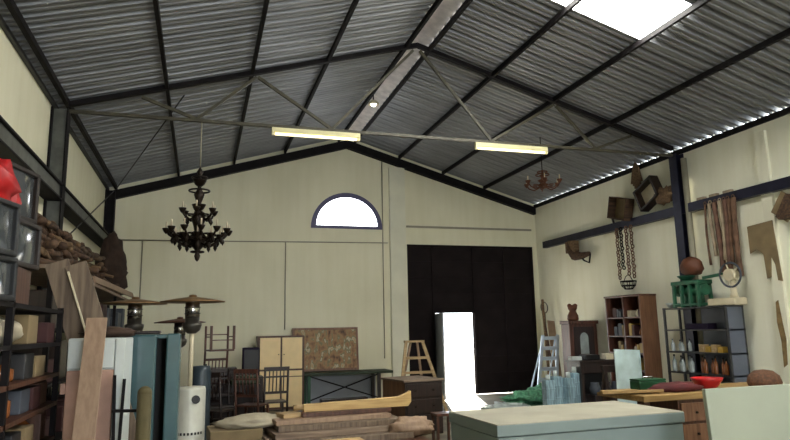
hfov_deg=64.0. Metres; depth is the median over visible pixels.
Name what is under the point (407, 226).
trim
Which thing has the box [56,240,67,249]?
log
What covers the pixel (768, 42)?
trim
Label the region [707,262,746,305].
scale
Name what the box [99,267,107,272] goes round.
log
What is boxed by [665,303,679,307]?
bowl
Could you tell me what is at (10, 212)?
television
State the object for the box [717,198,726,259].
strap
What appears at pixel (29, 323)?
box
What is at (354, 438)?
board
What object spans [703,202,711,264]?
strap
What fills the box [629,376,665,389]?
toolbox
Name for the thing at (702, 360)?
bottle
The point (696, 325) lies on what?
tray
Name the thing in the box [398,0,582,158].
roof beam
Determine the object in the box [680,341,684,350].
bottle
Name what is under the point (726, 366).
bottle
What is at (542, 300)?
pole
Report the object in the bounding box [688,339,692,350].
bottle
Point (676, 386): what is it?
cloth
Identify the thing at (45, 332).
box
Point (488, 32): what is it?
ceiling
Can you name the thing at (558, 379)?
carboy
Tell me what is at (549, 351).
pole
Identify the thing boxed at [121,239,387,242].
conduit
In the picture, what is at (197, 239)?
chandelier
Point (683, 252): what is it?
column
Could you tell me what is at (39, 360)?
box
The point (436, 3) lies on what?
trim
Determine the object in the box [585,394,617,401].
crate
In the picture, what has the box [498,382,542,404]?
netting
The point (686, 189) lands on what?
trim
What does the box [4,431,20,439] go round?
box
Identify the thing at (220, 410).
chair
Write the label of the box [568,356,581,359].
tin
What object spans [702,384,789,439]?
panel
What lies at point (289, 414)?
wood block
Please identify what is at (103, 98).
roof truss
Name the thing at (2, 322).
sack
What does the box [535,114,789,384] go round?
wall
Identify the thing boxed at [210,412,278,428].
cloth
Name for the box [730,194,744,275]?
strap
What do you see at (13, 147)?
trim
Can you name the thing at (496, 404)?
plastic sheet
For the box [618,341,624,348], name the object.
book
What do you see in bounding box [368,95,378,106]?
lamp
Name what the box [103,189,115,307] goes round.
trim
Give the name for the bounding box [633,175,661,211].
tray
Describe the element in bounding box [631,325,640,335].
book
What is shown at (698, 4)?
roof beam
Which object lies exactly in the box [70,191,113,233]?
rod
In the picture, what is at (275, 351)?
wardrobe
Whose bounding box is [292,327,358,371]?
painting
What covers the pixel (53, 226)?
log
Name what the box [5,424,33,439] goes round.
box
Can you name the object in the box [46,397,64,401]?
box
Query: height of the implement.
0.649 m
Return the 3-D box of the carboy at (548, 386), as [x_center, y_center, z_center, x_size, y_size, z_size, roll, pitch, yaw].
[2.914,3.340,11.979,0.202,0.800,0.202,2,-10,-17]
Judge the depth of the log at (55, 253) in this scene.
6.88 m
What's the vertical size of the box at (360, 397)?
0.160 m
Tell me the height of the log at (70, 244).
0.128 m
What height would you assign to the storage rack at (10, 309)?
1.930 m
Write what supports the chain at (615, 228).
hanging from the wall at (730, 162)
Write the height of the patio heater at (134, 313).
2.190 m
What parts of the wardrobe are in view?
door, door, drawer, door, door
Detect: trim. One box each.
[0,14,108,189]
[0,115,108,247]
[3,0,117,189]
[42,106,70,396]
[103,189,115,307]
[108,140,535,214]
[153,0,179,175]
[233,0,269,163]
[284,0,358,152]
[338,0,442,141]
[349,0,463,130]
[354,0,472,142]
[388,167,408,376]
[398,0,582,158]
[406,225,530,230]
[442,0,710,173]
[483,28,789,188]
[533,107,789,207]
[542,176,789,247]
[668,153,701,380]
[680,158,705,375]
[754,130,789,383]
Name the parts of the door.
hinge post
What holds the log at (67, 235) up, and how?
on the log at (59, 238)
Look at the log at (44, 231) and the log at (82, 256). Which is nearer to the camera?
the log at (44, 231)
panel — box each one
[59,337,132,439]
[110,333,181,439]
[311,374,375,402]
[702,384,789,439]
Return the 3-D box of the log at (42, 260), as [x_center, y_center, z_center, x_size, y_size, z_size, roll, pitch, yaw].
[-3.640,0.396,6.362,0.451,0.109,0.073,8,-13,-42]
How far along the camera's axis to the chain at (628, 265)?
13.50 m
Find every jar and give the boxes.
[0,364,13,381]
[6,399,10,418]
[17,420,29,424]
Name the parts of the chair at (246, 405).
leg, rail, rail, rail, seat, leg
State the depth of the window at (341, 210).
16.12 m
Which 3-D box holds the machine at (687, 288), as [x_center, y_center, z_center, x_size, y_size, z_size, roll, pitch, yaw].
[5.416,1.252,11.228,0.320,0.571,1.092,2,-10,-17]
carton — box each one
[699,344,708,351]
[705,346,711,351]
[711,344,720,352]
[717,346,727,352]
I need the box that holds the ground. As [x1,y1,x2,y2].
[445,345,508,395]
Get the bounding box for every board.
[44,259,83,341]
[65,261,135,439]
[262,431,413,439]
[264,425,388,439]
[272,412,390,425]
[272,414,397,432]
[299,407,390,417]
[329,437,363,439]
[397,436,430,439]
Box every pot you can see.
[589,382,600,394]
[611,381,616,389]
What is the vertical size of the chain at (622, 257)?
0.938 m
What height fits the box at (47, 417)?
0.230 m
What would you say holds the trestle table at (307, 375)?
on the floor
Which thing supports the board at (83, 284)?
on the floor
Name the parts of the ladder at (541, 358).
leg, leg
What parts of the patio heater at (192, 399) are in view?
burner, knob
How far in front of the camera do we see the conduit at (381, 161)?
16.15 m
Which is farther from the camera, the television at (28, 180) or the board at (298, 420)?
the board at (298, 420)
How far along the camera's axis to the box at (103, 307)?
10.11 m
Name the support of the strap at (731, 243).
hanging from the wall at (730, 162)
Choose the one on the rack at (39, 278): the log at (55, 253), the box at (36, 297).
the box at (36, 297)
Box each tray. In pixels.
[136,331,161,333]
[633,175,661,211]
[685,323,716,328]
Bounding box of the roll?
[135,386,151,439]
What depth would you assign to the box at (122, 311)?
12.52 m
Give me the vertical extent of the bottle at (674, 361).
0.300 m
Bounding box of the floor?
[213,392,512,439]
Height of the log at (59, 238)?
0.158 m
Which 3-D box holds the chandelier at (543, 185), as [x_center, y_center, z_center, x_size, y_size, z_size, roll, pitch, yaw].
[3.101,-1.201,13.380,0.852,1.151,0.785,2,-10,-17]
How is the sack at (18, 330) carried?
on the storage rack at (10, 309)
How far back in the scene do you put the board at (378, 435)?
7.39 m
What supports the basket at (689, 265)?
on the machine at (687, 288)
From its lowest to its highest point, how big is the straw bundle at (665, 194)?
0.394 m
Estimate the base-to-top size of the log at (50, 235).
0.095 m
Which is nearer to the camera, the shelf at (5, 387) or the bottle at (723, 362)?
the shelf at (5, 387)
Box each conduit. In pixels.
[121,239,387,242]
[138,240,142,334]
[284,242,285,329]
[381,161,384,357]
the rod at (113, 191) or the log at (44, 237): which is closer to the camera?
the log at (44, 237)
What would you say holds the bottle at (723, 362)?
on the shelf rack at (730, 332)
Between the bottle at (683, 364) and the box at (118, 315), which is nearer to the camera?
the bottle at (683, 364)
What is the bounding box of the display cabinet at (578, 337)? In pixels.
[559,320,598,376]
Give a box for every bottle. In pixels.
[671,339,675,350]
[672,354,677,370]
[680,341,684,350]
[681,357,685,371]
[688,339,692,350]
[690,356,694,371]
[701,355,703,372]
[703,357,708,373]
[711,358,713,373]
[713,356,718,373]
[721,357,724,374]
[724,359,729,374]
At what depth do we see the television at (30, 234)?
4.26 m
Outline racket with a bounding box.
[540,302,549,365]
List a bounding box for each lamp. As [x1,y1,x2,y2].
[272,127,359,141]
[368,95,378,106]
[474,142,547,154]
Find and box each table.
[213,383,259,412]
[304,369,392,403]
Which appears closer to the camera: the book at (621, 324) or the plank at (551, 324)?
the book at (621, 324)
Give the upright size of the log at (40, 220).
0.107 m
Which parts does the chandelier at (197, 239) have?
arm, arm, arm, arm, stem, hanging rod, arm, arm, arm, arm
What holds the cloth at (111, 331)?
on the panel at (118, 351)
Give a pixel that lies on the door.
(495, 284)
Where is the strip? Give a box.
[776,300,787,366]
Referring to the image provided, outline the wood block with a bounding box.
[276,411,300,418]
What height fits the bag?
0.388 m
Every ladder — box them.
[401,340,448,410]
[531,334,558,386]
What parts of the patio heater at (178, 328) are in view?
burner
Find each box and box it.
[0,315,38,343]
[0,340,67,378]
[0,353,33,379]
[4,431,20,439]
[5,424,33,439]
[8,388,29,414]
[16,385,40,409]
[26,381,46,404]
[26,411,45,439]
[29,290,57,327]
[32,355,45,376]
[37,322,54,342]
[45,402,63,431]
[45,416,49,434]
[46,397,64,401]
[47,359,53,382]
[100,303,106,317]
[107,308,110,325]
[110,312,120,326]
[111,308,124,327]
[206,425,262,439]
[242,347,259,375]
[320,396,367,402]
[601,353,613,358]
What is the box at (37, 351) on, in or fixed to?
on the rack at (39, 278)
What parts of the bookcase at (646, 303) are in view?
panel, shelf, shelf, cornice, panel, panel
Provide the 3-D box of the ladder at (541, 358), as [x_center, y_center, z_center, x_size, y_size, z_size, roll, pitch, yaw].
[3.595,3.521,15.152,0.884,1.526,0.577,2,-10,-17]
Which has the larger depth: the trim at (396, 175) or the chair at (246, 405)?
the trim at (396, 175)
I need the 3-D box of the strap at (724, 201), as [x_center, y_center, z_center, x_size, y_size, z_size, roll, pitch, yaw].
[5.764,0.262,10.978,0.105,1.361,0.141,2,-10,-17]
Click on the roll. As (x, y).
(144, 395)
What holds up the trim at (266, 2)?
attached to the wall at (329, 285)
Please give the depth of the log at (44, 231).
7.12 m
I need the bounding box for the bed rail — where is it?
[293,390,410,411]
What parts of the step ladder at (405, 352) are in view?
leg, leg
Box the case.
[579,354,599,359]
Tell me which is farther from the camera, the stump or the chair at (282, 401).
the chair at (282, 401)
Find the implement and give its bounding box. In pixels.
[565,240,590,262]
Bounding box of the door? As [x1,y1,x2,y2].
[407,244,538,399]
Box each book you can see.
[612,308,622,317]
[614,327,618,335]
[618,323,623,335]
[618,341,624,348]
[627,310,636,316]
[629,323,639,335]
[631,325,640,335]
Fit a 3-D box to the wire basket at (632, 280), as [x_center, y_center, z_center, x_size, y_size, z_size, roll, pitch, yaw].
[4.972,1.319,13.485,0.344,0.320,0.344,2,-10,-17]
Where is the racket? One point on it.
(544, 302)
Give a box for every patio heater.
[102,297,167,334]
[154,317,205,347]
[160,295,224,439]
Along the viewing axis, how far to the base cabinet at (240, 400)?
12.33 m
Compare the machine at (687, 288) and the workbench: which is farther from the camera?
the machine at (687, 288)
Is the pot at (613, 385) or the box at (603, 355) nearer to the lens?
the pot at (613, 385)
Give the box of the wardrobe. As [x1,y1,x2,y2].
[256,335,303,409]
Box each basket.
[620,274,636,289]
[680,257,703,274]
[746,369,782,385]
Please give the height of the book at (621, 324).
0.252 m
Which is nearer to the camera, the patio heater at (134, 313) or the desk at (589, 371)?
the patio heater at (134, 313)
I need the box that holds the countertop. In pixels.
[600,382,747,401]
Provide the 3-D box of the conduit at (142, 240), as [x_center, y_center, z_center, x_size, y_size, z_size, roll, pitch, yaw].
[-5.785,1.767,14.338,0.026,2.630,0.026,-2,-10,5]
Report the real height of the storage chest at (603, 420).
0.906 m
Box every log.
[37,213,58,230]
[37,216,47,228]
[37,223,48,235]
[40,247,51,259]
[40,251,63,256]
[40,258,56,263]
[41,233,50,240]
[41,240,62,260]
[42,239,57,249]
[46,220,51,232]
[47,233,54,238]
[52,229,70,235]
[53,248,89,259]
[54,234,75,249]
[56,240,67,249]
[57,241,72,246]
[61,230,69,238]
[61,250,75,263]
[72,253,77,260]
[85,246,94,259]
[89,268,98,273]
[90,264,100,269]
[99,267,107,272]
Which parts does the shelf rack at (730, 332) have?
post, post, shelf, shelf, shelf, shelf, panel, post, panel, post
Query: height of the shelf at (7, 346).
0.030 m
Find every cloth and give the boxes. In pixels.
[78,326,137,336]
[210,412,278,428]
[647,381,703,391]
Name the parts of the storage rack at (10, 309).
post, post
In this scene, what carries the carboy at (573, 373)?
on the floor
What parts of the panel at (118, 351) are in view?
handle, door, freezer door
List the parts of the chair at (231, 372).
leg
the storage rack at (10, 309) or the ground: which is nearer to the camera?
the storage rack at (10, 309)
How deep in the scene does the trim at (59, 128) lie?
9.05 m
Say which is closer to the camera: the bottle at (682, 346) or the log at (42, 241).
the log at (42, 241)
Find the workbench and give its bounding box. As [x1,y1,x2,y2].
[600,382,747,439]
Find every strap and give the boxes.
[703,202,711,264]
[707,200,718,255]
[711,199,726,271]
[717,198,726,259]
[722,197,733,268]
[726,196,735,264]
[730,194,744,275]
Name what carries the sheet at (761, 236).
attached to the wall at (730, 162)
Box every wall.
[0,27,105,439]
[109,139,543,405]
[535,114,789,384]
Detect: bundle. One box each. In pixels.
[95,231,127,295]
[653,185,672,205]
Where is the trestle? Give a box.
[600,365,614,400]
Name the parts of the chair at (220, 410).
leg, rail, leg, seat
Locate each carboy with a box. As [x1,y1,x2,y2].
[541,375,555,404]
[550,371,563,403]
[562,372,576,403]
[570,367,580,402]
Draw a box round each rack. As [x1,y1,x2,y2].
[0,299,63,439]
[29,264,126,439]
[662,305,749,382]
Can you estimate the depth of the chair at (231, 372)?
11.41 m
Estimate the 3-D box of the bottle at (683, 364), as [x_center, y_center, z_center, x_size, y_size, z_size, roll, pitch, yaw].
[5.213,2.606,11.439,0.080,0.260,0.078,2,-10,-17]
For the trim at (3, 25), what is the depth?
8.22 m
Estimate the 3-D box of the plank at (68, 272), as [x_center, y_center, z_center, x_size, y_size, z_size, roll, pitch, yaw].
[-2.412,1.544,5.300,0.743,2.223,0.020,2,-10,-16]
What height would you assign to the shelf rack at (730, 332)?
2.000 m
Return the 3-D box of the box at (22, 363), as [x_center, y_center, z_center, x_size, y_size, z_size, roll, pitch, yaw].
[-2.774,1.024,4.410,0.400,0.174,0.246,2,-10,-17]
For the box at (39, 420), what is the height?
0.204 m
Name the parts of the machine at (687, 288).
frame, frame, crank arm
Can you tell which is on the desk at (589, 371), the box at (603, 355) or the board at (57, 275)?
the box at (603, 355)
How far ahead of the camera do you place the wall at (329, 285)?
15.54 m
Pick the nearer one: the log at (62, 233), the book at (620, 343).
the log at (62, 233)
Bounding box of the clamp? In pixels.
[111,375,136,439]
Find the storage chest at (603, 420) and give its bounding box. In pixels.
[449,401,684,439]
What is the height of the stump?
0.240 m
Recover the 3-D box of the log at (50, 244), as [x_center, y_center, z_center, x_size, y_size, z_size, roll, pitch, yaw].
[-3.691,0.301,6.542,0.616,0.152,0.092,-8,-12,33]
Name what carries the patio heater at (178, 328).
on the floor
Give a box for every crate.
[16,266,30,304]
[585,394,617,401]
[607,196,633,220]
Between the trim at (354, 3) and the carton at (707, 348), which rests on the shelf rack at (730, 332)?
the carton at (707, 348)
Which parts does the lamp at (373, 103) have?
lamp shade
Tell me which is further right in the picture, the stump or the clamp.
the stump
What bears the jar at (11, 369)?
on the storage rack at (10, 309)
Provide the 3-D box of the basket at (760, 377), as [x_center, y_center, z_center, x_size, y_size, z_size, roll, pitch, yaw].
[4.739,2.024,8.127,0.410,0.205,0.410,2,-10,-17]
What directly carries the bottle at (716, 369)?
on the shelf rack at (730, 332)
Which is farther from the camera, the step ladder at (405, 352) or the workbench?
the step ladder at (405, 352)
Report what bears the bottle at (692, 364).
on the shelf rack at (730, 332)
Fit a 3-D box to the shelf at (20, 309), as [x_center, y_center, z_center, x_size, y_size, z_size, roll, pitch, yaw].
[-2.635,0.515,3.820,0.600,0.030,2.980,2,-10,-17]
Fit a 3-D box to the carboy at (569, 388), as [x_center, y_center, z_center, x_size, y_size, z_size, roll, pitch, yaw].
[3.335,3.339,12.109,0.202,0.830,0.202,4,-11,-28]
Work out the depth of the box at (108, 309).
10.58 m
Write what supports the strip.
attached to the wall at (730, 162)
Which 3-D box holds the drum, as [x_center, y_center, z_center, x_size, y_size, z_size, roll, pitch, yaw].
[-3.107,2.920,10.091,0.329,1.210,0.329,2,-10,-17]
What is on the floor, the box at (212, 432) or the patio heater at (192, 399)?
the patio heater at (192, 399)
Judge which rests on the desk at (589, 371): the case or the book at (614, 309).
the case
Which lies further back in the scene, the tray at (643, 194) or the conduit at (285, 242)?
the conduit at (285, 242)
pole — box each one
[541,299,549,374]
[546,326,552,375]
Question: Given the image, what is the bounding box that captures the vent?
[178,431,201,435]
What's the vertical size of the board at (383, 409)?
0.050 m
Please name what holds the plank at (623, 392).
on the workbench
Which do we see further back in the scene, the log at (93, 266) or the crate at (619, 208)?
the crate at (619, 208)
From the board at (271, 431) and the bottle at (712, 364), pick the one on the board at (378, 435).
the board at (271, 431)
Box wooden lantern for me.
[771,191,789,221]
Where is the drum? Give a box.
[192,364,210,439]
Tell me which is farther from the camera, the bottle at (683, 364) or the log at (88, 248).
the bottle at (683, 364)
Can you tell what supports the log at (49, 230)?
on the log
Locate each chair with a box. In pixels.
[203,326,235,383]
[210,368,234,419]
[210,371,244,398]
[210,372,234,425]
[233,369,268,415]
[259,366,289,428]
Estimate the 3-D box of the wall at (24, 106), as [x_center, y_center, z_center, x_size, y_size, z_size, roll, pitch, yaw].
[-3.088,-0.319,2.555,0.150,5.020,24.500,2,-10,-17]
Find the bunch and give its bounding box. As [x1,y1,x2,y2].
[631,162,642,188]
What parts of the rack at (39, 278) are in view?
post, post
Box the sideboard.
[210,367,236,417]
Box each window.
[311,193,381,229]
[553,0,690,38]
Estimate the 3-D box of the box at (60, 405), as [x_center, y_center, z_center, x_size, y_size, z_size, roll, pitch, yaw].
[-4.142,2.305,7.395,0.560,0.280,0.591,2,-10,-17]
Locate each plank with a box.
[67,271,84,330]
[72,317,106,439]
[93,276,133,297]
[547,320,561,376]
[597,389,663,395]
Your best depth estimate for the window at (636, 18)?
8.95 m
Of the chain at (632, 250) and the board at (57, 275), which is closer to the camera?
the board at (57, 275)
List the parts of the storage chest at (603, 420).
lid, lid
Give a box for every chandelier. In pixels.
[162,122,232,260]
[524,137,561,191]
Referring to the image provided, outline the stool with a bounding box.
[430,411,449,439]
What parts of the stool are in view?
leg, leg, seat, leg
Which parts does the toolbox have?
lid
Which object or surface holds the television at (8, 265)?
on the storage rack at (10, 309)
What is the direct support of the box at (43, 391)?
on the storage rack at (10, 309)
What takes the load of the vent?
attached to the patio heater at (192, 399)
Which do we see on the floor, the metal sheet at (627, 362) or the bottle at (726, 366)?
the metal sheet at (627, 362)
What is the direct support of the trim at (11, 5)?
attached to the wall at (329, 285)
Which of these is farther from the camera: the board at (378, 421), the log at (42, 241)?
the board at (378, 421)
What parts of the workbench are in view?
leg, leg, drawer, drawer, drawer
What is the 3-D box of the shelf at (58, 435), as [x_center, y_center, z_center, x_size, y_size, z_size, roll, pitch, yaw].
[-4.761,2.819,9.387,0.700,0.030,7.460,2,-10,-17]
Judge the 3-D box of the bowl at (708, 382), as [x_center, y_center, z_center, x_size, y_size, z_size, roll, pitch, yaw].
[3.923,2.048,7.956,0.380,0.130,0.380,2,-10,-17]
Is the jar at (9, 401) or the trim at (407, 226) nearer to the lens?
the jar at (9, 401)
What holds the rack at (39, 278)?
on the floor
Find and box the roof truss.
[69,42,673,156]
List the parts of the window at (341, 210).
pane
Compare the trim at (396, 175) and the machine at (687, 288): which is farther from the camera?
the trim at (396, 175)
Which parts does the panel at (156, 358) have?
door, door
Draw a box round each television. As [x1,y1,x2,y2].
[0,197,20,256]
[0,255,18,301]
[11,161,40,224]
[14,218,41,270]
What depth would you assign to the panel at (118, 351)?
4.82 m
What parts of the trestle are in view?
leg, leg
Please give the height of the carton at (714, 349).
0.130 m
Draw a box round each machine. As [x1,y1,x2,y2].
[671,273,722,307]
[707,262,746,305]
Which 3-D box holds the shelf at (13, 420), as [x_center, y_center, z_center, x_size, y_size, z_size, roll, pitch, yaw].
[-2.622,1.234,3.695,0.600,0.030,2.980,2,-10,-17]
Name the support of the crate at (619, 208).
attached to the wall at (730, 162)
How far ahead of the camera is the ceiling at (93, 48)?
9.65 m
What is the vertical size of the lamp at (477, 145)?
0.125 m
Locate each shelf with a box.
[0,300,63,314]
[0,342,60,350]
[0,372,58,392]
[0,401,56,432]
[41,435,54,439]
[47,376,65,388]
[55,431,61,439]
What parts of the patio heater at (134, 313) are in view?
burner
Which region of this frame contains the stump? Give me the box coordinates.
[388,416,433,436]
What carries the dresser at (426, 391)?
on the floor
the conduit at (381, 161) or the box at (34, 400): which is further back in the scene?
the conduit at (381, 161)
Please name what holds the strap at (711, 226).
hanging from the wall at (730, 162)
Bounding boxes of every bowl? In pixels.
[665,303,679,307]
[690,376,722,388]
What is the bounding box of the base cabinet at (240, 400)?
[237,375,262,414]
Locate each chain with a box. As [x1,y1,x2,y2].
[615,228,621,279]
[619,227,625,269]
[624,226,630,275]
[629,225,635,277]
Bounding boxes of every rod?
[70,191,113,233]
[117,95,184,187]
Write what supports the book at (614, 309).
on the bookcase at (646, 303)
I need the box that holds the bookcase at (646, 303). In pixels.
[603,294,662,384]
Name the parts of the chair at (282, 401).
leg, seat, rail, rail, rail, leg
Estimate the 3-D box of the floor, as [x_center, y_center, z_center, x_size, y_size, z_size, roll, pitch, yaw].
[2.265,2.407,3.824,11.300,0.120,24.700,2,-10,-17]
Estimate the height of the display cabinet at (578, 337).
1.823 m
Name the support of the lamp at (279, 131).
attached to the roof truss
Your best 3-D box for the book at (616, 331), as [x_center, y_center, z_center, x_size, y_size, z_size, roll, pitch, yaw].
[4.812,2.373,13.519,0.220,0.186,0.102,2,-10,-17]
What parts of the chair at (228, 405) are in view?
rail, rail, seat, leg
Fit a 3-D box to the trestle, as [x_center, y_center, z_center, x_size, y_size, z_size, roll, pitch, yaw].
[3.546,2.864,10.082,0.500,1.073,0.434,2,-10,-17]
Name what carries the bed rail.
on the board at (383, 409)
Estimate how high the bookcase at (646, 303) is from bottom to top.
2.320 m
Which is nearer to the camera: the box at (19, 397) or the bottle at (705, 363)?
the box at (19, 397)
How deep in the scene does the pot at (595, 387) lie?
12.06 m
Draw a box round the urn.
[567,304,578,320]
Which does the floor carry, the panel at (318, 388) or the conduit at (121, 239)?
the panel at (318, 388)
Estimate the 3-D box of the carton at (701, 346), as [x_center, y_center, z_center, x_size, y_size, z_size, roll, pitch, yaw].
[5.365,2.224,10.981,0.120,0.130,0.110,2,-10,-17]
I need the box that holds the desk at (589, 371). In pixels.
[565,359,614,402]
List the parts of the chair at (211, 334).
leg, leg, rail, seat, leg, leg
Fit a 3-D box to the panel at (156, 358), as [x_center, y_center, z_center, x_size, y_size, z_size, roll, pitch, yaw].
[-2.316,1.900,5.740,0.660,1.705,0.600,2,-10,-17]
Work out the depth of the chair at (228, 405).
11.25 m
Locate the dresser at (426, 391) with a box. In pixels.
[380,375,443,433]
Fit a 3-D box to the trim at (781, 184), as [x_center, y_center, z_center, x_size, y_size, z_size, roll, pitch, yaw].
[5.612,-0.249,11.834,0.130,0.170,10.950,2,-10,-17]
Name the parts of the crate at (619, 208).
panel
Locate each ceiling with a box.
[0,0,435,186]
[360,0,789,203]
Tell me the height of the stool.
0.500 m
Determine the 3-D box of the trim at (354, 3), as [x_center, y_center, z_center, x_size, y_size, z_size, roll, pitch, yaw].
[0.793,-3.775,4.360,0.050,0.085,24.480,2,-10,-17]
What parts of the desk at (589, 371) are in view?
leg, panel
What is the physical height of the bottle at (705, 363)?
0.280 m
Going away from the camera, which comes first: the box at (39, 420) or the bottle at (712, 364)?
the box at (39, 420)
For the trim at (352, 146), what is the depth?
16.07 m
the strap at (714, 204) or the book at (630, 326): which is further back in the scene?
the book at (630, 326)
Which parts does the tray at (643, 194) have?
panel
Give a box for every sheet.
[480,401,530,408]
[614,349,641,403]
[747,220,782,280]
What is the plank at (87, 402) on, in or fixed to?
on the floor
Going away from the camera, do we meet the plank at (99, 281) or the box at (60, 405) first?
the box at (60, 405)
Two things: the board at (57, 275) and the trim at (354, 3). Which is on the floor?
the board at (57, 275)
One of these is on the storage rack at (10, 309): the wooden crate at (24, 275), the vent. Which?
the wooden crate at (24, 275)
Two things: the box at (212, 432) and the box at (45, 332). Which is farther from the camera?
the box at (212, 432)
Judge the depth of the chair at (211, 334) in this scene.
11.81 m
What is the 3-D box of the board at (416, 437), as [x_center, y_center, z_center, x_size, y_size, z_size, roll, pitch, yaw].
[-0.569,2.637,7.501,1.820,0.060,1.150,2,-10,-20]
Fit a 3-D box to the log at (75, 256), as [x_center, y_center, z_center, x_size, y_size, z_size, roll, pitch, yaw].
[-4.370,0.569,8.626,0.092,0.164,0.742,4,-11,-25]
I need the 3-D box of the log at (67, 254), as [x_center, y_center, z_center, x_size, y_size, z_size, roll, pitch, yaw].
[-4.107,0.472,7.971,0.084,0.124,0.785,2,-10,-19]
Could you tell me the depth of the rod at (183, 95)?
11.62 m
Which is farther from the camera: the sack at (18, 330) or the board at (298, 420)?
the board at (298, 420)
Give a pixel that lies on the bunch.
(636, 177)
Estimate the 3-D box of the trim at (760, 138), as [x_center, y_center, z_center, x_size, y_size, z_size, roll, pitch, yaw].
[6.127,0.913,10.134,0.055,4.830,0.200,2,-10,-17]
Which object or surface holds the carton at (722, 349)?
on the shelf rack at (730, 332)
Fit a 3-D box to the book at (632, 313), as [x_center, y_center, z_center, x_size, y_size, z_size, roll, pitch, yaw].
[4.947,1.944,13.120,0.220,0.131,0.117,2,-10,-17]
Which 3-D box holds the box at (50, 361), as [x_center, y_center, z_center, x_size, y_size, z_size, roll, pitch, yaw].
[-3.846,1.559,6.500,0.560,0.232,0.404,2,-10,-17]
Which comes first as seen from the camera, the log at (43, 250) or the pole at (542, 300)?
the log at (43, 250)
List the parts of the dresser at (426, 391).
frame, drawer, drawer, drawer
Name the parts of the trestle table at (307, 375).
leg, leg, leg, leg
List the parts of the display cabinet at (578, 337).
cornice, door, glass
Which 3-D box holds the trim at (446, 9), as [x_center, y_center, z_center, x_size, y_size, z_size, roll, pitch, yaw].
[2.257,-4.253,5.014,0.550,0.111,24.700,2,-10,-17]
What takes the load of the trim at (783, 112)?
attached to the wall at (730, 162)
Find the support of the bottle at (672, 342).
on the shelf rack at (730, 332)
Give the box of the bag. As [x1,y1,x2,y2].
[0,158,21,204]
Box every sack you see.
[0,316,23,341]
[0,319,13,344]

